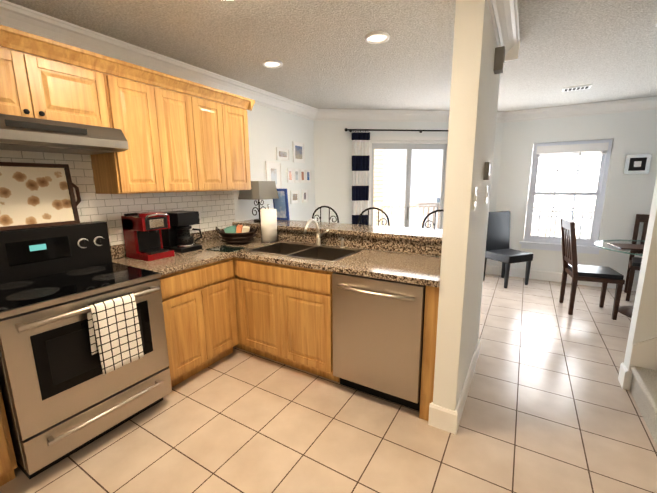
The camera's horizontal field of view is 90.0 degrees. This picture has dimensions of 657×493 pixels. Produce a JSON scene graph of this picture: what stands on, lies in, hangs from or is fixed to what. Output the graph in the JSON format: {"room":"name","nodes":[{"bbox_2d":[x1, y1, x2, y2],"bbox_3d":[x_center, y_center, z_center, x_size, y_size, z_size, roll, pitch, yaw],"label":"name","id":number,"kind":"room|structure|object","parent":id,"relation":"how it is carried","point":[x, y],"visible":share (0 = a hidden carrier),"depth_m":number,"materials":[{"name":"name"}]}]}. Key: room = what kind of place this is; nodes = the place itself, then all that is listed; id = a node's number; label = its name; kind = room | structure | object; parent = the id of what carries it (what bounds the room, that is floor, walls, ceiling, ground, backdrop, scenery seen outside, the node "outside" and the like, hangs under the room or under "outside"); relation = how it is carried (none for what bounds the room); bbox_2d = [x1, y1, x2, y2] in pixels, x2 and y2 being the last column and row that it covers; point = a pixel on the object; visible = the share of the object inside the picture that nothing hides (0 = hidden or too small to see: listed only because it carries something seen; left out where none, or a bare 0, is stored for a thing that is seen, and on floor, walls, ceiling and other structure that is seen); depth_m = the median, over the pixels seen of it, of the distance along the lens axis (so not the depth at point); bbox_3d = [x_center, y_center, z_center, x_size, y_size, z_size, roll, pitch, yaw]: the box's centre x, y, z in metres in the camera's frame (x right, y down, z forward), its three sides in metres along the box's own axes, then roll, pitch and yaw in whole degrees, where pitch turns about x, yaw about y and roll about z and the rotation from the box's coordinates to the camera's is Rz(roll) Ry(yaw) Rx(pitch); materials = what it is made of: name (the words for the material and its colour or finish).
{"room":"kitchen","nodes":[
{"label":"kitchen","id":0,"kind":"room"},
{"bbox_2d":[3,47,314,221],"bbox_3d":[-1.867,-0.159,2.143,0.120,2.450,6.490,6,13,30],"label":"wall","id":1,"kind":"structure","parent":0,"point":[270,130],"depth_m":3.94,"materials":[{"name":"white paint"}]},
{"bbox_2d":[0,25,111,127],"bbox_3d":[-1.719,-0.898,1.805,0.338,0.425,0.778,6,13,30],"label":"upper cabinet","id":2,"kind":"object","parent":1,"relation":"attached to","point":[32,86],"depth_m":1.80,"materials":[{"name":"brown wood"}]},
{"bbox_2d":[0,114,128,154],"bbox_3d":[-1.647,-0.612,1.818,0.500,0.138,0.776,6,13,30],"label":"range hood","id":3,"kind":"object","parent":2,"relation":"attached to","point":[19,133],"visible":1,"depth_m":1.76,"materials":[{"name":"silver metal"}]},
{"bbox_2d":[0,150,234,245],"bbox_3d":[-1.839,-0.225,2.047,0.011,0.825,3.300,6,13,30],"label":"tile backsplash","id":4,"kind":"structure","parent":1,"relation":"attached to","point":[216,208],"depth_m":2.48,"materials":[{"name":"white tile"}]},
{"bbox_2d":[91,54,175,193],"bbox_3d":[-1.423,-0.796,2.326,0.338,0.826,0.366,6,13,30],"label":"upper cabinet","id":5,"kind":"object","parent":1,"relation":"attached to","point":[140,110],"depth_m":2.23,"materials":[{"name":"brown wood"}]},
{"bbox_2d":[0,0,317,120],"bbox_3d":[-1.765,-1.291,1.893,0.105,0.135,6.310,6,13,30],"label":"crown molding","id":6,"kind":"structure","parent":1,"relation":"attached to","point":[19,17],"depth_m":2.40,"materials":[{"name":"white wood"}]},
{"bbox_2d":[164,73,207,191],"bbox_3d":[-1.281,-0.842,2.559,0.338,0.826,0.415,6,13,30],"label":"upper cabinet","id":7,"kind":"object","parent":1,"relation":"attached to","point":[178,141],"depth_m":2.53,"materials":[{"name":"brown wood"}]},
{"bbox_2d":[200,85,235,190],"bbox_3d":[-1.127,-0.892,2.812,0.338,0.826,0.415,6,13,30],"label":"upper cabinet","id":8,"kind":"object","parent":1,"relation":"attached to","point":[214,113],"depth_m":2.79,"materials":[{"name":"brown wood"}]},
{"bbox_2d":[228,93,251,189],"bbox_3d":[-0.985,-0.938,3.045,0.338,0.826,0.366,6,13,30],"label":"upper cabinet","id":9,"kind":"object","parent":1,"relation":"attached to","point":[238,106],"depth_m":3.01,"materials":[{"name":"brown wood"}]},
{"bbox_2d":[265,141,310,203],"bbox_3d":[-0.486,-0.944,4.207,0.018,0.790,0.925,6,13,30],"label":"gallery","id":10,"kind":"object","parent":1,"relation":"attached to","point":[273,171],"visible":0.92,"depth_m":4.25,"materials":[{"name":"white paper"}]},
{"bbox_2d":[0,274,656,492],"bbox_3d":[1.368,1.143,1.870,6.180,0.060,8.920,6,13,30],"label":"floor","id":11,"kind":"structure","parent":0,"point":[550,406],"depth_m":1.97,"materials":[{"name":"tile"}]},
{"bbox_2d":[0,389,16,485],"bbox_3d":[-2.089,0.827,1.194,0.630,0.875,1.198,6,13,30],"label":"base cabinet","id":12,"kind":"object","parent":11,"relation":"on","point":[8,464],"visible":1,"depth_m":1.56,"materials":[{"name":"brown wood"}]},
{"bbox_2d":[0,221,171,478],"bbox_3d":[-1.518,0.507,1.960,0.758,1.205,0.766,6,13,30],"label":"range","id":13,"kind":"object","parent":11,"relation":"on","point":[63,397],"visible":0.98,"depth_m":1.77,"materials":[{"name":"silver metal"}]},
{"bbox_2d":[0,162,80,230],"bbox_3d":[-1.826,-0.296,1.930,0.070,0.386,0.631,6,13,30],"label":"tray","id":14,"kind":"object","parent":13,"relation":"on","point":[34,195],"visible":1,"depth_m":2.00,"materials":[{"name":"brown wood"}]},
{"bbox_2d":[87,292,143,374],"bbox_3d":[-1.175,0.473,1.816,0.058,0.396,0.239,6,13,30],"label":"dish towel","id":15,"kind":"object","parent":13,"relation":"hanging from","point":[114,334],"visible":0.98,"depth_m":1.79,"materials":[{"name":"white fabric"}]},
{"bbox_2d":[157,257,238,386],"bbox_3d":[-1.205,0.541,2.643,0.630,0.875,0.676,6,13,30],"label":"base cabinet","id":16,"kind":"object","parent":11,"relation":"on","point":[200,314],"visible":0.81,"depth_m":2.45,"materials":[{"name":"brown wood"}]},
{"bbox_2d":[110,233,233,275],"bbox_3d":[-1.211,0.047,2.517,0.660,0.138,0.634,6,13,30],"label":"countertop","id":17,"kind":"structure","parent":16,"relation":"on","point":[181,261],"depth_m":2.46,"materials":[{"name":"stone"}]},
{"bbox_2d":[121,212,174,260],"bbox_3d":[-1.363,-0.088,2.491,0.306,0.340,0.210,6,13,30],"label":"coffee brewer","id":18,"kind":"object","parent":17,"relation":"on","point":[142,233],"visible":1,"depth_m":2.44,"materials":[{"name":"red plastic"}]},
{"bbox_2d":[161,211,202,252],"bbox_3d":[-1.223,-0.129,2.748,0.278,0.320,0.200,6,13,30],"label":"coffee maker","id":19,"kind":"object","parent":17,"relation":"on","point":[177,237],"visible":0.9,"depth_m":2.71,"materials":[{"name":"black plastic"}]},
{"bbox_2d":[233,257,288,352],"bbox_3d":[-0.859,0.438,3.166,0.679,0.876,0.590,6,13,30],"label":"base cabinet","id":20,"kind":"object","parent":11,"relation":"on","point":[284,314],"depth_m":2.60,"materials":[{"name":"brown wood"}]},
{"bbox_2d":[194,232,440,287],"bbox_3d":[-0.194,0.011,2.659,2.256,0.138,0.660,6,13,30],"label":"countertop","id":21,"kind":"structure","parent":20,"relation":"on","point":[424,270],"depth_m":2.27,"materials":[{"name":"stone"}]},
{"bbox_2d":[205,245,244,251],"bbox_3d":[-0.878,0.019,2.795,0.270,0.006,0.185,5,12,26],"label":"cutting board","id":22,"kind":"object","parent":21,"relation":"on","point":[222,248],"visible":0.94,"depth_m":2.79,"materials":[{"name":"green glass"}]},
{"bbox_2d":[216,224,257,243],"bbox_3d":[-0.855,-0.119,3.095,0.349,0.160,0.349,6,13,30],"label":"bowl","id":23,"kind":"object","parent":21,"relation":"on","point":[234,234],"visible":1,"depth_m":3.01,"materials":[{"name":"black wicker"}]},
{"bbox_2d":[260,204,278,243],"bbox_3d":[-0.559,-0.218,3.086,0.180,0.357,0.180,6,13,30],"label":"paper towel holder","id":24,"kind":"object","parent":21,"relation":"on","point":[269,225],"visible":0.98,"depth_m":3.03,"materials":[{"name":"white paper"}]},
{"bbox_2d":[245,241,361,261],"bbox_3d":[-0.202,0.124,2.724,0.840,0.193,0.483,6,13,30],"label":"sink","id":25,"kind":"object","parent":21,"relation":"in","point":[314,252],"visible":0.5,"depth_m":2.83,"materials":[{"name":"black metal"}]},
{"bbox_2d":[304,219,344,248],"bbox_3d":[-0.038,-0.105,2.735,0.294,0.248,0.248,6,13,30],"label":"faucet","id":26,"kind":"object","parent":21,"relation":"on","point":[318,239],"visible":1,"depth_m":2.81,"materials":[{"name":"silver metal"}]},
{"bbox_2d":[312,206,338,222],"bbox_3d":[-0.142,0.142,3.819,0.422,1.202,0.426,6,13,30],"label":"bar stool","id":27,"kind":"object","parent":11,"relation":"on","point":[337,218],"visible":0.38,"depth_m":3.86,"materials":[{"name":"black metal"}]},
{"bbox_2d":[236,226,441,256],"bbox_3d":[0.021,0.367,3.086,2.256,1.028,0.158,6,13,30],"label":"wall","id":28,"kind":"structure","parent":11,"relation":"on","point":[427,248],"depth_m":2.73,"materials":[{"name":"brown stone"}]},
{"bbox_2d":[232,218,442,241],"bbox_3d":[0.066,-0.173,3.067,2.256,0.036,0.445,6,13,30],"label":"bar","id":29,"kind":"object","parent":28,"relation":"on","point":[418,234],"visible":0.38,"depth_m":2.83,"materials":[{"name":"stone"}]},
{"bbox_2d":[238,181,278,221],"bbox_3d":[-0.742,-0.482,3.501,0.300,0.420,0.300,6,13,30],"label":"table lamp","id":30,"kind":"object","parent":29,"relation":"on","point":[260,190],"visible":0.85,"depth_m":3.39,"materials":[{"name":"grey fabric"}]},
{"bbox_2d":[273,189,289,220],"bbox_3d":[-0.522,-0.459,3.582,0.220,0.340,0.045,8,14,38],"label":"picture","id":31,"kind":"object","parent":29,"relation":"on","point":[280,206],"visible":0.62,"depth_m":3.55,"materials":[{"name":"blue"}]},
{"bbox_2d":[358,207,389,225],"bbox_3d":[0.390,0.197,3.505,0.422,1.202,0.426,6,13,30],"label":"bar stool","id":32,"kind":"object","parent":11,"relation":"on","point":[368,209],"visible":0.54,"depth_m":3.56,"materials":[{"name":"black metal"}]},
{"bbox_2d":[332,272,425,410],"bbox_3d":[0.431,0.585,2.358,0.610,0.868,0.675,6,13,30],"label":"dishwasher","id":33,"kind":"object","parent":11,"relation":"on","point":[378,326],"visible":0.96,"depth_m":2.09,"materials":[{"name":"silver metal"}]},
{"bbox_2d":[419,286,438,420],"bbox_3d":[0.757,0.604,2.225,0.079,0.875,0.610,6,13,30],"label":"peninsula end panel","id":34,"kind":"object","parent":11,"relation":"on","point":[429,340],"visible":0.31,"depth_m":1.96,"materials":[{"name":"brown wood"}]},
{"bbox_2d":[422,209,443,228],"bbox_3d":[1.008,0.261,3.141,0.422,1.202,0.426,6,13,30],"label":"bar stool","id":35,"kind":"object","parent":11,"relation":"on","point":[429,214],"visible":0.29,"depth_m":3.26,"materials":[{"name":"black metal"}]},
{"bbox_2d":[483,211,532,288],"bbox_3d":[2.568,0.022,4.763,0.460,1.032,0.538,-5,12,-21],"label":"chair","id":36,"kind":"object","parent":11,"relation":"on","point":[498,239],"visible":0.85,"depth_m":4.80,"materials":[{"name":"black leather"}]},
{"bbox_2d":[559,218,624,319],"bbox_3d":[2.909,0.223,3.687,0.538,1.035,0.444,4,12,23],"label":"dining chair","id":37,"kind":"object","parent":11,"relation":"on","point":[576,272],"visible":1,"depth_m":3.58,"materials":[{"name":"brown wood"}]},
{"bbox_2d":[594,240,644,317],"bbox_3d":[3.545,0.390,3.554,1.134,0.748,1.134,6,13,30],"label":"round dining table","id":38,"kind":"object","parent":11,"relation":"on","point":[626,311],"visible":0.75,"depth_m":3.69,"materials":[{"name":"clear glass"}]},
{"bbox_2d":[607,243,643,249],"bbox_3d":[3.296,0.003,3.558,0.340,0.012,0.320,3,11,19],"label":"placemat","id":39,"kind":"object","parent":38,"relation":"on","point":[630,246],"visible":0.9,"depth_m":3.55,"materials":[{"name":"brown fabric"}]},
{"bbox_2d":[624,214,649,300],"bbox_3d":[3.997,0.149,4.024,0.444,1.035,0.538,9,14,40],"label":"dining chair","id":40,"kind":"object","parent":11,"relation":"on","point":[634,263],"visible":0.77,"depth_m":4.19,"materials":[{"name":"brown wood"}]},
{"bbox_2d":[630,366,656,445],"bbox_3d":[2.471,0.593,1.504,1.370,1.140,0.918,6,13,30],"label":"carpeted stairs","id":41,"kind":"structure","parent":11,"relation":"on","point":[643,388],"depth_m":2.08,"materials":[{"name":"carpet"}]},
{"bbox_2d":[5,0,656,111],"bbox_3d":[1.346,-1.332,1.396,6.180,0.080,8.920,6,13,30],"label":"ceiling","id":42,"kind":"structure","parent":0,"point":[326,54],"depth_m":2.41,"materials":[{"name":"white paint"}]},
{"bbox_2d":[262,59,282,67],"bbox_3d":[-0.470,-1.529,2.749,0.174,0.024,0.174,6,13,30],"label":"recessed light","id":43,"kind":"object","parent":42,"relation":"in","point":[270,63],"visible":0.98,"depth_m":2.74,"materials":[{"name":"white"}]},
{"bbox_2d":[365,31,389,43],"bbox_3d":[0.337,-1.445,2.274,0.174,0.024,0.174,6,13,30],"label":"recessed light","id":44,"kind":"object","parent":42,"relation":"in","point":[378,37],"visible":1,"depth_m":2.27,"materials":[{"name":"white"}]},
{"bbox_2d":[562,84,591,91],"bbox_3d":[2.678,-1.709,3.550,0.250,0.013,0.150,6,13,30],"label":"ceiling vent","id":45,"kind":"object","parent":42,"relation":"in","point":[574,88],"visible":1,"depth_m":3.53,"materials":[{"name":"white metal"}]},
{"bbox_2d":[314,121,503,265],"bbox_3d":[1.225,-0.732,4.988,2.974,2.450,0.120,-2,11,-6],"label":"wall","id":46,"kind":"structure","parent":0,"point":[333,160],"depth_m":4.74,"materials":[{"name":"white paint"}]},
{"bbox_2d":[345,128,447,132],"bbox_3d":[1.273,-1.650,4.699,2.122,0.052,0.113,-2,11,-6],"label":"curtain rod","id":47,"kind":"object","parent":46,"relation":"attached to","point":[360,130],"visible":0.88,"depth_m":4.60,"materials":[{"name":"black metal"}]},
{"bbox_2d":[352,132,369,224],"bbox_3d":[0.461,-0.548,4.784,0.263,2.120,0.054,-1,11,-5],"label":"striped curtain","id":48,"kind":"object","parent":47,"relation":"hanging from","point":[360,165],"visible":0.56,"depth_m":4.69,"materials":[{"name":"fabric"}]},
{"bbox_2d":[368,136,447,228],"bbox_3d":[1.489,-0.572,5.030,1.910,2.115,0.118,-2,11,-6],"label":"door frame","id":49,"kind":"structure","parent":46,"relation":"attached to","point":[409,144],"depth_m":4.88,"materials":[{"name":"white"}]},
{"bbox_2d":[314,109,506,122],"bbox_3d":[1.218,-1.847,4.659,2.854,0.135,0.105,-2,11,-6],"label":"crown molding","id":50,"kind":"structure","parent":46,"relation":"attached to","point":[377,115],"depth_m":4.61,"materials":[{"name":"white wood"}]},
{"bbox_2d":[485,265,490,273],"bbox_3d":[1.218,0.416,5.136,2.824,0.140,0.016,-2,11,-6],"label":"baseboard","id":51,"kind":"structure","parent":46,"relation":"attached to","point":[488,269],"depth_m":5.28,"materials":[{"name":"white"}]},
{"bbox_2d":[433,0,499,410],"bbox_3d":[0.944,-0.193,2.189,0.130,2.450,1.035,6,13,30],"label":"wall","id":52,"kind":"structure","parent":0,"point":[475,82],"depth_m":1.79,"materials":[{"name":"white paint"}]},
{"bbox_2d":[428,339,479,434],"bbox_3d":[0.953,0.942,2.407,0.162,0.140,1.067,6,13,30],"label":"baseboard","id":53,"kind":"structure","parent":52,"relation":"attached to","point":[444,419],"depth_m":1.98,"materials":[{"name":"white wood"}]},
{"bbox_2d":[472,187,476,209],"bbox_3d":[0.799,-0.262,1.788,0.014,0.120,0.075,6,13,30],"label":"switch","id":54,"kind":"object","parent":52,"relation":"attached to","point":[475,188],"depth_m":1.77,"materials":[{"name":"white plastic"}]},
{"bbox_2d":[485,186,487,203],"bbox_3d":[1.100,-0.359,2.281,0.014,0.120,0.075,6,13,30],"label":"switch","id":55,"kind":"object","parent":52,"relation":"attached to","point":[486,193],"depth_m":2.26,"materials":[{"name":"white plastic"}]},
{"bbox_2d":[483,162,490,179],"bbox_3d":[1.016,-0.482,2.103,0.027,0.110,0.090,6,13,30],"label":"thermostat","id":56,"kind":"object","parent":52,"relation":"attached to","point":[487,164],"depth_m":2.07,"materials":[{"name":"white plastic"}]},
{"bbox_2d":[493,46,504,73],"bbox_3d":[1.059,-1.152,2.034,0.052,0.130,0.080,6,13,30],"label":"door chime","id":57,"kind":"object","parent":52,"relation":"attached to","point":[499,58],"depth_m":2.00,"materials":[{"name":"white plastic"}]},
{"bbox_2d":[487,0,519,61],"bbox_3d":[1.006,-1.333,1.989,0.235,0.135,1.140,6,13,30],"label":"crown molding","id":58,"kind":"structure","parent":52,"relation":"attached to","point":[504,17],"depth_m":1.97,"materials":[{"name":"white wood"}]},
{"bbox_2d":[491,109,656,280],"bbox_3d":[4.271,-0.602,4.175,3.840,2.450,0.120,6,13,30],"label":"wall","id":59,"kind":"structure","parent":0,"point":[628,198],"depth_m":4.45,"materials":[{"name":"white paint"}]},
{"bbox_2d":[491,265,637,290],"bbox_3d":[4.203,0.539,4.360,3.700,0.140,0.016,6,13,30],"label":"baseboard","id":60,"kind":"structure","parent":59,"relation":"attached to","point":[537,274],"depth_m":4.91,"materials":[{"name":"white"}]},
{"bbox_2d":[519,139,612,253],"bbox_3d":[3.356,-0.693,4.673,0.990,1.537,0.150,6,13,30],"label":"dining room window","id":61,"kind":"structure","parent":59,"relation":"in","point":[583,245],"depth_m":4.62,"materials":[{"name":"white"}]},
{"bbox_2d":[505,96,656,122],"bbox_3d":[4.169,-1.724,3.882,3.680,0.135,0.105,6,13,30],"label":"crown molding","id":62,"kind":"structure","parent":59,"relation":"attached to","point":[628,105],"depth_m":4.34,"materials":[{"name":"white wood"}]},
{"bbox_2d":[623,154,651,173],"bbox_3d":[3.946,-1.052,4.197,0.240,0.240,0.024,6,13,30],"label":"picture frame","id":63,"kind":"object","parent":59,"relation":"attached to","point":[638,164],"visible":0.98,"depth_m":4.19,"materials":[{"name":"white"}]},
{"bbox_2d":[624,176,656,369],"bbox_3d":[3.297,-0.078,1.487,2.700,2.450,0.120,6,13,30],"label":"wall","id":64,"kind":"structure","parent":0,"point":[643,325],"depth_m":2.21,"materials":[{"name":"white paint"}]},
{"bbox_2d":[618,362,627,388],"bbox_3d":[2.138,0.936,2.385,0.016,0.140,0.134,6,13,30],"label":"baseboard","id":65,"kind":"structure","parent":64,"relation":"attached to","point":[623,374],"depth_m":2.36,"materials":[{"name":"white wood"}]},
{"bbox_2d":[625,337,656,389],"bbox_3d":[2.701,0.415,1.867,1.380,1.348,0.014,6,13,30],"label":"skirt","id":66,"kind":"object","parent":64,"relation":"attached to","point":[643,354],"visible":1,"depth_m":2.25,"materials":[{"name":"white paint"}]},
{"label":"outside","id":67,"kind":"structure","parent":0,"visible":0},
{"bbox_2d":[524,227,590,238],"bbox_3d":[12.085,0.765,20.452,60.000,0.100,33.300,6,13,30],"label":"ground","id":68,"kind":"structure","parent":67,"point":[534,231],"depth_m":30.49,"materials":[{"name":"beige"}]},
{"bbox_2d":[373,146,446,228],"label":"sliding glass door","id":69,"kind":"structure","parent":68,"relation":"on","point":[389,195],"depth_m":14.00,"materials":[{"name":"white"}]},
{"bbox_3d":[2.833,0.383,5.976,9.713,0.100,6.428,6,13,30],"label":"ground","id":70,"kind":"structure","parent":0,"visible":0},
{"bbox_2d":[373,202,527,240],"bbox_3d":[1.675,-0.486,7.538,6.414,1.080,0.090,-2,11,-6],"label":"deck railing","id":71,"kind":"object","parent":70,"relation":"on","point":[402,207],"depth_m":7.48,"materials":[{"name":"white wood"}]},
{"bbox_2d":[526,206,593,238],"bbox_3d":[5.428,-0.097,5.338,4.790,1.080,0.090,6,13,30],"label":"deck railing","id":72,"kind":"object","parent":70,"relation":"on","point":[564,211],"depth_m":5.93,"materials":[{"name":"white wood"}]},
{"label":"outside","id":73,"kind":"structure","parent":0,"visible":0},
{"bbox_2d":[525,145,601,229],"bbox_3d":[10.312,-10.726,15.409,60.000,42.000,40.200,6,13,30],"label":"sky","id":74,"kind":"structure","parent":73,"point":[566,164],"depth_m":32.11,"materials":[{"name":"white"}]}
]}

